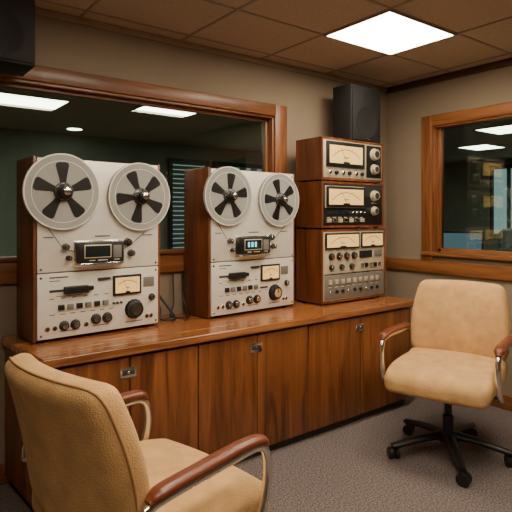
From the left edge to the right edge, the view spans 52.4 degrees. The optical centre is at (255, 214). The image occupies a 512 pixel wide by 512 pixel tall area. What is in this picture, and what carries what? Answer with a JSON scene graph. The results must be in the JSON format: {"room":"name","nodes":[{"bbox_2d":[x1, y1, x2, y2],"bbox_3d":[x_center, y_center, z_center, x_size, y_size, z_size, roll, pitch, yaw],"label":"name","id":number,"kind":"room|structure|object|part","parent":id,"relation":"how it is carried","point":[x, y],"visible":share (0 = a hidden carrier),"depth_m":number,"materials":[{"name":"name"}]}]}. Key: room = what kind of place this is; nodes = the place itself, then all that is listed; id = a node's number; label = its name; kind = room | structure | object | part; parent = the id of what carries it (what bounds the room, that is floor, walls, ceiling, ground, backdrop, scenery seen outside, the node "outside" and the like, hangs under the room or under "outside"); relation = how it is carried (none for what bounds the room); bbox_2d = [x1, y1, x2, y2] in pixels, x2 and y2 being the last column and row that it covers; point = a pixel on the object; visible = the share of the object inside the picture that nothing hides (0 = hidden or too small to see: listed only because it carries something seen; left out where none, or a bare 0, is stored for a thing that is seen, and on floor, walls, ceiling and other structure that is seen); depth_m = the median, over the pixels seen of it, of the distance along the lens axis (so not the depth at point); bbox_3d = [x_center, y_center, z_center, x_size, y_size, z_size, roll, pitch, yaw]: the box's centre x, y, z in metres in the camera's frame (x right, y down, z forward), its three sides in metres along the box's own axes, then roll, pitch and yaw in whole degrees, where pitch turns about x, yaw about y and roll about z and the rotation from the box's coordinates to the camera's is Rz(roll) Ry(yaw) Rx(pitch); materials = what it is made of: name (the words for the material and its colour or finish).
{"room":"control room","nodes":[
{"label":"control room","id":0,"kind":"room"},
{"bbox_2d":[0,128,261,256],"bbox_3d":[-0.978,0.135,8.235,11.600,2.450,0.100,0,0,-37],"label":"wall","id":1,"kind":"structure","parent":0,"point":[15,144],"depth_m":7.08,"materials":[{"name":"green paint"}]},
{"bbox_2d":[167,158,208,164],"bbox_3d":[-1.042,-0.825,8.072,0.700,0.070,0.080,0,0,-37],"label":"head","id":2,"kind":"object","parent":1,"relation":"attached to","point":[169,160],"visible":0.93,"depth_m":8.01},
{"bbox_2d":[173,163,205,248],"bbox_3d":[-1.034,-0.115,8.060,0.600,1.350,0.010,0,0,-37],"label":"slats","id":3,"kind":"object","parent":2,"relation":"hanging from","point":[180,219],"visible":0.46,"depth_m":7.95,"materials":[{"name":"teal plastic"}]},
{"bbox_2d":[212,161,261,168],"bbox_3d":[-0.186,-0.825,8.722,1.250,0.070,0.080,0,0,-37],"label":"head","id":4,"kind":"object","parent":1,"relation":"attached to","point":[214,163],"visible":0.64,"depth_m":8.57},
{"bbox_2d":[217,166,256,170],"bbox_3d":[-0.218,-0.115,8.679,1.046,1.350,0.010,0,0,-37],"label":"slats","id":5,"kind":"object","parent":4,"relation":"hanging from","point":[252,169],"visible":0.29,"depth_m":8.69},
{"bbox_3d":[-1.043,0.585,8.072,0.700,0.050,0.080,0,0,-37],"label":"sill","id":6,"kind":"structure","parent":1,"relation":"attached to","visible":0},
{"bbox_2d":[167,163,172,248],"bbox_3d":[-1.301,-0.115,7.876,0.050,1.350,0.080,0,0,-37],"label":"mullion","id":7,"kind":"object","parent":6,"relation":"on","point":[169,165],"visible":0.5,"depth_m":7.85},
{"bbox_2d":[173,164,204,247],"bbox_3d":[-1.058,-0.115,8.092,0.600,1.350,0.010,0,0,-37],"label":"pane","id":8,"kind":"object","parent":6,"relation":"on","point":[173,164],"visible":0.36,"depth_m":8.00,"materials":[{"name":"teal glass"}]},
{"bbox_3d":[-0.186,0.585,8.722,1.250,0.050,0.080,0,0,-37],"label":"sill","id":9,"kind":"structure","parent":1,"relation":"attached to","visible":0},
{"bbox_2d":[235,167,261,171],"bbox_3d":[-0.201,-0.115,8.742,1.150,1.350,0.010,0,0,-37],"label":"pane","id":10,"kind":"object","parent":9,"relation":"on","point":[247,169],"visible":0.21,"depth_m":8.80,"materials":[{"name":"teal glass"}]},
{"bbox_2d":[0,14,386,463],"bbox_3d":[-0.935,0.135,2.969,5.300,2.450,0.100,0,0,-37],"label":"wall","id":11,"kind":"structure","parent":0,"point":[60,44],"depth_m":3.24,"materials":[{"name":"paint"}]},
{"bbox_2d":[0,463,10,484],"bbox_3d":[-0.939,1.310,2.891,5.200,0.100,0.020,0,0,-37],"label":"baseboard","id":12,"kind":"structure","parent":11,"relation":"attached to","point":[3,479],"depth_m":2.62,"materials":[{"name":"brown wood"}]},
{"bbox_2d":[0,0,34,75],"bbox_3d":[-1.261,-0.885,2.468,0.335,0.370,0.314,0,0,-37],"label":"wall speaker","id":13,"kind":"object","parent":11,"relation":"attached to","point":[17,17],"visible":1,"depth_m":2.40,"materials":[{"name":"black metal"}]},
{"bbox_2d":[0,253,183,284],"bbox_3d":[-1.039,0.290,2.808,3.140,0.120,0.030,0,0,-37],"label":"frame","id":14,"kind":"object","parent":11,"relation":"attached to","point":[174,262],"visible":0.02,"depth_m":3.15,"materials":[{"name":"brown wood"}]},
{"bbox_2d":[0,249,184,261],"bbox_3d":[-1.039,0.224,2.808,3.140,0.023,0.070,0,0,-37],"label":"sill","id":15,"kind":"structure","parent":11,"relation":"attached to","point":[163,251],"depth_m":3.13,"materials":[{"name":"brown wood"}]},
{"bbox_2d":[0,65,275,172],"bbox_3d":[-1.074,-0.278,2.854,3.140,1.015,0.135,0,0,-37],"label":"window","id":16,"kind":"structure","parent":11,"relation":"in","point":[43,74],"depth_m":3.09,"materials":[{"name":"brown wood"}]},
{"bbox_2d":[263,119,267,171],"bbox_3d":[0.069,-0.235,3.734,0.026,0.930,0.035,0,0,-37],"label":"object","id":17,"kind":"object","parent":16,"relation":"attached to","point":[265,124],"visible":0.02,"depth_m":3.72,"materials":[{"name":"brown wood"}]},
{"bbox_2d":[35,7,386,91],"bbox_3d":[-0.947,-1.073,2.885,5.180,0.035,0.020,0,0,-37],"label":"trim","id":18,"kind":"structure","parent":11,"relation":"attached to","point":[39,11],"depth_m":3.27,"materials":[{"name":"brown wood"}]},
{"bbox_2d":[274,105,286,172],"bbox_3d":[0.174,-0.278,3.732,0.110,1.015,0.025,0,0,-37],"label":"frame","id":19,"kind":"object","parent":11,"relation":"attached to","point":[280,120],"visible":0.44,"depth_m":3.72,"materials":[{"name":"brown wood"}]},
{"bbox_2d":[294,257,386,277],"bbox_3d":[0.674,0.410,4.114,1.108,0.100,0.022,0,0,-37],"label":"trim","id":20,"kind":"structure","parent":11,"relation":"attached to","point":[385,257],"depth_m":3.81,"materials":[{"name":"brown wood"}]},
{"bbox_2d":[0,0,511,163],"bbox_3d":[1.824,-1.140,4.461,11.700,0.100,9.500,0,0,-37],"label":"ceiling","id":21,"kind":"structure","parent":0,"point":[99,118],"depth_m":3.40,"materials":[{"name":"tile"}]},
{"bbox_2d":[0,91,70,109],"bbox_3d":[-2.162,-1.084,4.957,0.630,0.012,0.500,0,0,-37],"label":"recessed light","id":22,"kind":"object","parent":21,"relation":"in","point":[9,98],"visible":1,"depth_m":4.95,"materials":[{"name":"white plastic"}]},
{"bbox_2d":[64,127,84,130],"bbox_3d":[-2.286,-1.083,6.551,0.240,0.011,0.240,0,0,-37],"label":"recessed light","id":23,"kind":"object","parent":21,"relation":"in","point":[66,128],"visible":1,"depth_m":6.51,"materials":[{"name":"white plastic"}]},
{"bbox_2d":[133,106,196,116],"bbox_3d":[-0.856,-1.084,5.320,0.630,0.012,0.500,0,0,-37],"label":"recessed light","id":24,"kind":"object","parent":21,"relation":"in","point":[140,108],"visible":0.41,"depth_m":5.43,"materials":[{"name":"white plastic"}]},
{"bbox_2d":[38,0,511,85],"bbox_3d":[0.589,-1.087,0.861,5.180,0.005,5.060,0,0,-37],"label":"grid","id":25,"kind":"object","parent":21,"relation":"attached to","point":[96,2],"depth_m":3.06,"materials":[{"name":"brown metal"}]},
{"bbox_2d":[323,9,456,55],"bbox_3d":[0.807,-1.084,3.130,0.630,0.012,0.500,0,0,-37],"label":"housing","id":26,"kind":"object","parent":21,"relation":"attached to","point":[389,10],"visible":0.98,"depth_m":3.02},
{"bbox_2d":[328,12,452,53],"bbox_3d":[0.807,-1.085,3.130,0.602,0.008,0.472,0,0,-37],"label":"diffuser","id":27,"kind":"object","parent":26,"relation":"attached to","point":[389,33],"visible":1,"depth_m":3.11,"materials":[{"name":"white plastic"}]},
{"bbox_2d":[456,144,506,150],"bbox_3d":[3.614,-1.084,8.330,0.630,0.012,0.500,0,0,-37],"label":"recessed light","id":28,"kind":"object","parent":21,"relation":"in","point":[478,147],"visible":1,"depth_m":8.33,"materials":[{"name":"white plastic"}]},
{"bbox_2d":[460,145,504,149],"bbox_3d":[3.614,-1.085,8.330,0.602,0.008,0.472,0,0,-37],"label":"diffuser","id":29,"kind":"object","parent":28,"relation":"attached to","point":[472,147],"depth_m":8.33,"materials":[{"name":"white plastic"}]},
{"bbox_2d":[473,124,511,134],"bbox_3d":[3.164,-1.084,6.607,0.630,0.012,0.500,0,0,-37],"label":"recessed light","id":30,"kind":"object","parent":21,"relation":"in","point":[502,129],"visible":1,"depth_m":6.58,"materials":[{"name":"white plastic"}]},
{"bbox_2d":[0,396,511,511],"bbox_3d":[1.824,1.410,4.461,11.700,0.100,9.500,0,0,-37],"label":"floor","id":31,"kind":"structure","parent":0,"point":[348,467],"depth_m":2.76,"materials":[{"name":"carpet"}]},
{"bbox_2d":[4,353,272,511],"bbox_3d":[-0.375,0.883,1.619,0.690,0.955,0.706,0,0,41],"label":"armchair","id":32,"kind":"object","parent":31,"relation":"on","point":[82,450],"visible":1,"depth_m":1.34,"materials":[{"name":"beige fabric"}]},
{"bbox_3d":[-0.527,0.636,1.425,0.560,0.462,0.210,0,0,41],"label":"backrest","id":33,"kind":"part","parent":32,"relation":"part of","materials":[{"name":"beige fabric"}]},
{"bbox_3d":[-0.532,0.829,1.784,0.153,0.291,0.519,0,0,41],"label":"arm frame","id":34,"kind":"part","parent":32,"relation":"part of","materials":[{"name":"silver metal"}]},
{"bbox_3d":[-0.328,0.890,1.652,0.576,0.151,0.590,0,0,41],"label":"seat","id":35,"kind":"part","parent":32,"relation":"part of","materials":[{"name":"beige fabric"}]},
{"bbox_3d":[-0.171,0.829,1.466,0.153,0.291,0.519,0,0,41],"label":"arm frame","id":36,"kind":"part","parent":32,"relation":"part of","materials":[{"name":"silver metal"}]},
{"bbox_2d":[1,296,413,509],"bbox_3d":[-0.071,0.985,3.168,2.600,0.750,0.585,0,0,-37],"label":"base cabinet","id":37,"kind":"object","parent":31,"relation":"on","point":[290,374],"visible":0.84,"depth_m":2.86,"materials":[{"name":"brown wood"}]},
{"bbox_3d":[-0.749,0.985,2.329,0.379,0.640,0.021,0,0,-37],"label":"door panel","id":38,"kind":"part","parent":37,"relation":"part of","materials":[{"name":"brown wood"}]},
{"bbox_3d":[-0.596,0.735,2.430,0.080,0.050,0.005,0,0,-37],"label":"pull plate","id":39,"kind":"part","parent":37,"relation":"part of","materials":[{"name":"silver metal"}]},
{"bbox_3d":[-0.449,0.985,2.558,0.364,0.640,0.021,0,0,-37],"label":"door panel","id":40,"kind":"part","parent":37,"relation":"part of","materials":[{"name":"brown wood"}]},
{"bbox_2d":[1,296,413,367],"bbox_3d":[-0.071,0.631,3.168,2.600,0.042,0.585,0,0,-37],"label":"countertop","id":41,"kind":"structure","parent":37,"relation":"on","point":[91,347],"depth_m":2.75,"materials":[{"name":"brown wood"}]},
{"bbox_2d":[17,153,169,343],"bbox_3d":[-0.845,0.157,2.718,0.774,0.906,0.354,0,0,-40],"label":"deck","id":42,"kind":"object","parent":41,"relation":"on","point":[88,232],"visible":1,"depth_m":2.59,"materials":[{"name":"silver wood"}]},
{"bbox_3d":[-1.125,0.163,2.542,0.015,0.883,0.262,0,0,-40],"label":"panel","id":43,"kind":"part","parent":42,"relation":"part of","materials":[{"name":"brown wood"}]},
{"bbox_3d":[-0.925,0.538,2.518,0.051,0.049,0.020,0,0,-40],"label":"knob","id":44,"kind":"part","parent":42,"relation":"part of","materials":[{"name":"black plastic"}]},
{"bbox_3d":[-0.883,0.538,2.553,0.051,0.049,0.020,0,0,-40],"label":"knob","id":45,"kind":"part","parent":42,"relation":"part of","materials":[{"name":"black plastic"}]},
{"bbox_3d":[-0.880,0.365,2.548,0.120,0.038,0.028,0,0,-40],"label":"transport lever","id":46,"kind":"part","parent":42,"relation":"part of","materials":[{"name":"black plastic"}]},
{"bbox_3d":[-0.803,0.525,2.621,0.055,0.054,0.020,0,0,-40],"label":"knob","id":47,"kind":"part","parent":42,"relation":"part of","materials":[{"name":"black plastic"}]},
{"bbox_3d":[-0.788,0.002,2.657,0.642,0.546,0.016,0,0,-40],"label":"transport plate","id":48,"kind":"part","parent":42,"relation":"part of","materials":[{"name":"metal"}]},
{"bbox_3d":[-0.788,0.436,2.657,0.642,0.311,0.016,0,0,-40],"label":"electronic plate","id":49,"kind":"part","parent":42,"relation":"part of","materials":[{"name":"metal"}]},
{"bbox_3d":[-0.757,0.525,2.659,0.055,0.054,0.020,0,0,-40],"label":"knob","id":50,"kind":"part","parent":42,"relation":"part of","materials":[{"name":"black plastic"}]},
{"bbox_3d":[-0.638,0.498,2.751,0.106,0.103,0.034,0,0,-40],"label":"knob","id":51,"kind":"part","parent":42,"relation":"part of","materials":[{"name":"black plastic"}]},
{"bbox_3d":[-0.619,0.163,2.969,0.013,0.883,0.262,0,0,-40],"label":"panel","id":52,"kind":"part","parent":42,"relation":"part of","materials":[{"name":"silver metal"}]},
{"bbox_2d":[160,273,189,320],"bbox_3d":[-0.493,0.458,3.080,0.233,0.300,0.200,0,0,-37],"label":"cable","id":53,"kind":"object","parent":41,"relation":"on","point":[173,317],"visible":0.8,"depth_m":3.09,"materials":[{"name":"black plastic"}]},
{"bbox_2d":[184,166,298,318],"bbox_3d":[-0.077,0.161,3.304,0.758,0.898,0.354,0,0,-40],"label":"deck","id":54,"kind":"object","parent":41,"relation":"on","point":[239,224],"visible":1,"depth_m":3.17,"materials":[{"name":"silver wood"}]},
{"bbox_3d":[-0.356,0.163,3.127,0.015,0.883,0.262,0,0,-40],"label":"panel","id":55,"kind":"part","parent":54,"relation":"part of","materials":[{"name":"brown wood"}]},
{"bbox_3d":[-0.157,0.538,3.103,0.051,0.049,0.020,0,0,-40],"label":"knob","id":56,"kind":"part","parent":54,"relation":"part of","materials":[{"name":"black plastic"}]},
{"bbox_3d":[-0.115,0.538,3.139,0.051,0.049,0.020,0,0,-40],"label":"knob","id":57,"kind":"part","parent":54,"relation":"part of","materials":[{"name":"black plastic"}]},
{"bbox_3d":[-0.111,0.365,3.134,0.120,0.038,0.028,0,0,-40],"label":"transport lever","id":58,"kind":"part","parent":54,"relation":"part of","materials":[{"name":"black plastic"}]},
{"bbox_3d":[-0.035,0.525,3.206,0.055,0.054,0.020,0,0,-40],"label":"knob","id":59,"kind":"part","parent":54,"relation":"part of","materials":[{"name":"black plastic"}]},
{"bbox_3d":[-0.010,0.002,3.251,0.667,0.546,0.016,0,0,-40],"label":"transport plate","id":60,"kind":"part","parent":54,"relation":"part of","materials":[{"name":"metal"}]},
{"bbox_3d":[-0.010,0.436,3.251,0.667,0.311,0.016,0,0,-40],"label":"electronic plate","id":61,"kind":"part","parent":54,"relation":"part of","materials":[{"name":"metal"}]},
{"bbox_3d":[0.011,0.525,3.245,0.055,0.054,0.020,0,0,-40],"label":"knob","id":62,"kind":"part","parent":54,"relation":"part of","materials":[{"name":"black plastic"}]},
{"bbox_3d":[0.130,0.498,3.337,0.106,0.103,0.034,0,0,-40],"label":"knob","id":63,"kind":"part","parent":54,"relation":"part of","materials":[{"name":"black plastic"}]},
{"bbox_3d":[0.168,0.163,3.571,0.013,0.883,0.262,0,0,-40],"label":"panel","id":64,"kind":"part","parent":54,"relation":"part of","materials":[{"name":"silver metal"}]},
{"bbox_2d":[296,228,384,304],"bbox_3d":[0.629,0.354,3.766,0.655,0.512,0.281,0,0,-37],"label":"audio equipment","id":65,"kind":"object","parent":41,"relation":"on","point":[333,265],"visible":1,"depth_m":3.62,"materials":[{"name":"silver wood"}]},
{"bbox_3d":[0.576,0.283,3.566,0.053,0.052,0.020,0,0,-37],"label":"knob","id":66,"kind":"part","parent":65,"relation":"part of","materials":[{"name":"black plastic"}]},
{"bbox_2d":[296,181,383,229],"bbox_3d":[0.624,-0.066,3.756,0.635,0.327,0.291,0,0,-37],"label":"receiver","id":67,"kind":"object","parent":65,"relation":"on","point":[322,204],"visible":0.99,"depth_m":3.61,"materials":[{"name":"brown wood"}]},
{"bbox_2d":[296,136,382,183],"bbox_3d":[0.623,-0.378,3.753,0.630,0.298,0.295,0,0,-37],"label":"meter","id":68,"kind":"object","parent":67,"relation":"on","point":[321,158],"visible":0.94,"depth_m":3.61,"materials":[{"name":"brown wood"}]},
{"bbox_2d":[333,83,379,142],"bbox_3d":[0.754,-0.735,3.865,0.325,0.415,0.194,0,0,-37],"label":"monitor speaker","id":69,"kind":"object","parent":68,"relation":"on","point":[356,108],"visible":0.94,"depth_m":3.77},
{"bbox_2d":[352,85,379,142],"bbox_3d":[0.807,-0.735,3.796,0.301,0.391,0.011,0,0,-37],"label":"grille","id":70,"kind":"object","parent":69,"relation":"attached to","point":[365,100],"depth_m":3.78,"materials":[{"name":"black fabric"}]},
{"bbox_3d":[0.858,-0.385,3.790,0.160,0.232,0.005,0,0,-37],"label":"knob panel","id":71,"kind":"part","parent":68,"relation":"part of","materials":[{"name":"black plastic"}]},
{"bbox_3d":[0.868,-0.331,3.777,0.078,0.076,0.028,0,0,-37],"label":"knob","id":72,"kind":"part","parent":68,"relation":"part of","materials":[{"name":"beige plastic"}]},
{"bbox_3d":[0.869,-0.439,3.776,0.092,0.090,0.030,0,0,-37],"label":"knob","id":73,"kind":"part","parent":68,"relation":"part of","materials":[{"name":"white plastic"}]},
{"bbox_3d":[0.869,-0.029,3.784,0.069,0.067,0.026,0,0,-37],"label":"knob","id":74,"kind":"part","parent":67,"relation":"part of","materials":[{"name":"silver metal"}]},
{"bbox_3d":[0.870,-0.139,3.783,0.083,0.081,0.030,0,0,-37],"label":"knob","id":75,"kind":"part","parent":67,"relation":"part of","materials":[{"name":"white plastic"}]},
{"bbox_3d":[0.700,0.494,3.671,0.607,0.163,0.006,0,0,-37],"label":"panel","id":76,"kind":"part","parent":65,"relation":"part of","materials":[{"name":"metal"}]},
{"bbox_3d":[-0.150,0.985,2.784,0.374,0.640,0.021,0,0,-37],"label":"door panel","id":77,"kind":"part","parent":37,"relation":"part of","materials":[{"name":"brown wood"}]},
{"bbox_3d":[0.001,0.735,2.883,0.080,0.050,0.005,0,0,-37],"label":"pull plate","id":78,"kind":"part","parent":37,"relation":"part of","materials":[{"name":"silver metal"}]},
{"bbox_3d":[0.155,0.985,3.016,0.379,0.640,0.021,0,0,-37],"label":"door panel","id":79,"kind":"part","parent":37,"relation":"part of","materials":[{"name":"brown wood"}]},
{"bbox_3d":[0.493,0.985,3.273,0.459,0.640,0.021,0,0,-37],"label":"door panel","id":80,"kind":"part","parent":37,"relation":"part of","materials":[{"name":"brown wood"}]},
{"bbox_3d":[0.678,0.735,3.397,0.080,0.050,0.005,0,0,-37],"label":"pull plate","id":81,"kind":"part","parent":37,"relation":"part of","materials":[{"name":"silver metal"}]},
{"bbox_3d":[0.891,0.985,3.575,0.529,0.640,0.021,0,0,-37],"label":"door panel","id":82,"kind":"part","parent":37,"relation":"part of","materials":[{"name":"brown wood"}]},
{"bbox_2d":[379,279,511,487],"bbox_3d":[1.115,0.883,2.962,0.690,0.955,0.706,0,0,35],"label":"armchair","id":83,"kind":"object","parent":31,"relation":"on","point":[461,339],"visible":1,"depth_m":2.96,"materials":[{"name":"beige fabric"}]},
{"bbox_3d":[0.895,0.829,3.090,0.153,0.291,0.519,0,0,35],"label":"arm frame","id":84,"kind":"part","parent":83,"relation":"part of","materials":[{"name":"silver metal"}]},
{"bbox_3d":[0.910,1.259,2.917,0.308,0.078,0.070,0,0,-10],"label":"leg","id":85,"kind":"part","parent":83,"relation":"part of","materials":[{"name":"black plastic"}]},
{"bbox_3d":[1.004,1.259,3.109,0.070,0.078,0.308,0,0,-28],"label":"leg","id":86,"kind":"part","parent":83,"relation":"part of","materials":[{"name":"black plastic"}]},
{"bbox_3d":[1.072,0.890,2.924,0.576,0.151,0.590,0,0,35],"label":"seat","id":87,"kind":"part","parent":83,"relation":"part of","materials":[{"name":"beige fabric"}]},
{"bbox_3d":[1.059,1.259,2.769,0.070,0.078,0.308,0,0,10],"label":"leg","id":88,"kind":"part","parent":83,"relation":"part of","materials":[{"name":"black plastic"}]},
{"bbox_3d":[1.244,0.636,3.171,0.560,0.462,0.210,0,0,35],"label":"backrest","id":89,"kind":"part","parent":83,"relation":"part of","materials":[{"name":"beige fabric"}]},
{"bbox_3d":[1.219,1.259,3.076,0.308,0.078,0.070,0,0,-44],"label":"leg","id":90,"kind":"part","parent":83,"relation":"part of","materials":[{"name":"black plastic"}]},
{"bbox_3d":[1.251,1.259,2.864,0.308,0.078,0.070,0,0,28],"label":"leg","id":91,"kind":"part","parent":83,"relation":"part of","materials":[{"name":"black plastic"}]},
{"bbox_3d":[1.290,0.829,2.816,0.153,0.291,0.519,0,0,35],"label":"arm frame","id":92,"kind":"part","parent":83,"relation":"part of","materials":[{"name":"silver metal"}]},
{"bbox_2d":[496,229,511,251],"bbox_3d":[2.143,0.735,4.296,0.627,1.250,0.605,0,0,1],"label":"desk chair","id":93,"kind":"object","parent":31,"relation":"on","point":[504,240],"visible":0.12,"depth_m":4.07,"materials":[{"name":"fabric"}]},
{"bbox_3d":[1.978,0.985,5.581,0.800,0.750,1.500,0,0,-37],"label":"office desk","id":94,"kind":"object","parent":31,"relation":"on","visible":0},
{"bbox_2d":[444,231,483,249],"bbox_3d":[2.111,0.390,5.502,0.540,0.440,0.180,0,0,17],"label":"computer monitor","id":95,"kind":"object","parent":94,"relation":"on","point":[474,240],"visible":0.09,"depth_m":5.44,"materials":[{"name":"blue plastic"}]},
{"bbox_2d":[387,65,511,396],"bbox_3d":[2.702,0.135,2.478,0.100,2.450,5.080,0,0,-37],"label":"wall","id":96,"kind":"structure","parent":0,"point":[406,108],"depth_m":4.24,"materials":[{"name":"paint"}]},
{"bbox_2d":[421,115,433,260],"bbox_3d":[1.364,-0.212,4.136,0.025,1.145,0.100,0,0,-37],"label":"frame","id":97,"kind":"object","parent":96,"relation":"attached to","point":[426,127],"visible":1,"depth_m":4.13,"materials":[{"name":"brown wood"}]},
{"bbox_2d":[386,57,511,93],"bbox_3d":[2.654,-1.065,2.441,0.020,0.050,5.080,0,0,-37],"label":"trim","id":98,"kind":"structure","parent":96,"relation":"attached to","point":[505,62],"depth_m":3.95,"materials":[{"name":"brown wood"}]},
{"bbox_2d":[387,257,511,280],"bbox_3d":[2.653,0.410,2.441,0.022,0.100,5.080,0,0,-37],"label":"trim","id":99,"kind":"structure","parent":96,"relation":"attached to","point":[504,273],"depth_m":3.95,"materials":[{"name":"brown wood"}]},
{"bbox_2d":[420,251,511,260],"bbox_3d":[2.067,0.305,3.214,0.060,0.030,2.420,0,0,-37],"label":"sill","id":100,"kind":"structure","parent":96,"relation":"attached to","point":[443,254],"depth_m":3.83,"materials":[{"name":"brown wood"}]},
{"bbox_2d":[431,101,511,251],"bbox_3d":[2.109,-0.247,3.246,0.135,1.075,2.420,0,0,-37],"label":"window","id":101,"kind":"structure","parent":96,"relation":"in","point":[500,109],"depth_m":3.97,"materials":[{"name":"brown wood"}]},
{"bbox_2d":[438,128,442,251],"bbox_3d":[1.462,-0.205,4.114,0.035,0.990,0.026,0,0,-37],"label":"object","id":102,"kind":"object","parent":101,"relation":"attached to","point":[440,130],"visible":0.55,"depth_m":4.10,"materials":[{"name":"brown wood"}]},
{"bbox_2d":[438,248,511,255],"bbox_3d":[2.122,0.275,3.246,0.035,0.030,2.206,0,0,-37],"label":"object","id":103,"kind":"object","parent":96,"relation":"attached to","point":[453,250],"visible":1,"depth_m":3.86,"materials":[{"name":"brown wood"}]},
{"bbox_2d":[490,394,511,410],"bbox_3d":[2.660,1.310,2.433,0.020,0.100,5.060,0,0,-37],"label":"baseboard","id":104,"kind":"structure","parent":96,"relation":"attached to","point":[507,405],"depth_m":3.63,"materials":[{"name":"brown wood"}]},
{"bbox_2d":[444,158,511,250],"bbox_3d":[6.444,0.135,7.967,0.100,2.450,9.300,0,0,-37],"label":"wall","id":105,"kind":"structure","parent":0,"point":[466,184],"depth_m":10.62,"materials":[{"name":"paint"}]},
{"bbox_2d":[490,164,511,169],"bbox_3d":[5.073,-0.925,9.625,0.080,0.070,1.500,0,0,-37],"label":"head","id":106,"kind":"object","parent":105,"relation":"attached to","point":[510,165],"visible":1,"depth_m":10.02},
{"bbox_2d":[507,168,510,228],"bbox_3d":[5.061,-0.265,9.616,0.010,1.250,1.400,0,0,-37],"label":"slats","id":107,"kind":"object","parent":106,"relation":"hanging from","point":[508,169],"visible":0.82,"depth_m":9.92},
{"bbox_3d":[5.073,0.385,9.625,0.080,0.050,1.500,0,0,-37],"label":"sill","id":108,"kind":"structure","parent":105,"relation":"attached to","visible":0},
{"bbox_2d":[490,169,493,232],"bbox_3d":[4.634,-0.265,10.203,0.080,1.250,0.050,0,0,-37],"label":"mullion","id":109,"kind":"object","parent":108,"relation":"on","point":[492,170],"visible":1,"depth_m":10.17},
{"bbox_2d":[494,168,511,232],"bbox_3d":[5.093,-0.265,9.640,0.010,1.250,1.400,0,0,-37],"label":"pane","id":110,"kind":"object","parent":108,"relation":"on","point":[500,175],"visible":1,"depth_m":10.09,"materials":[{"name":"teal glass"}]}
]}

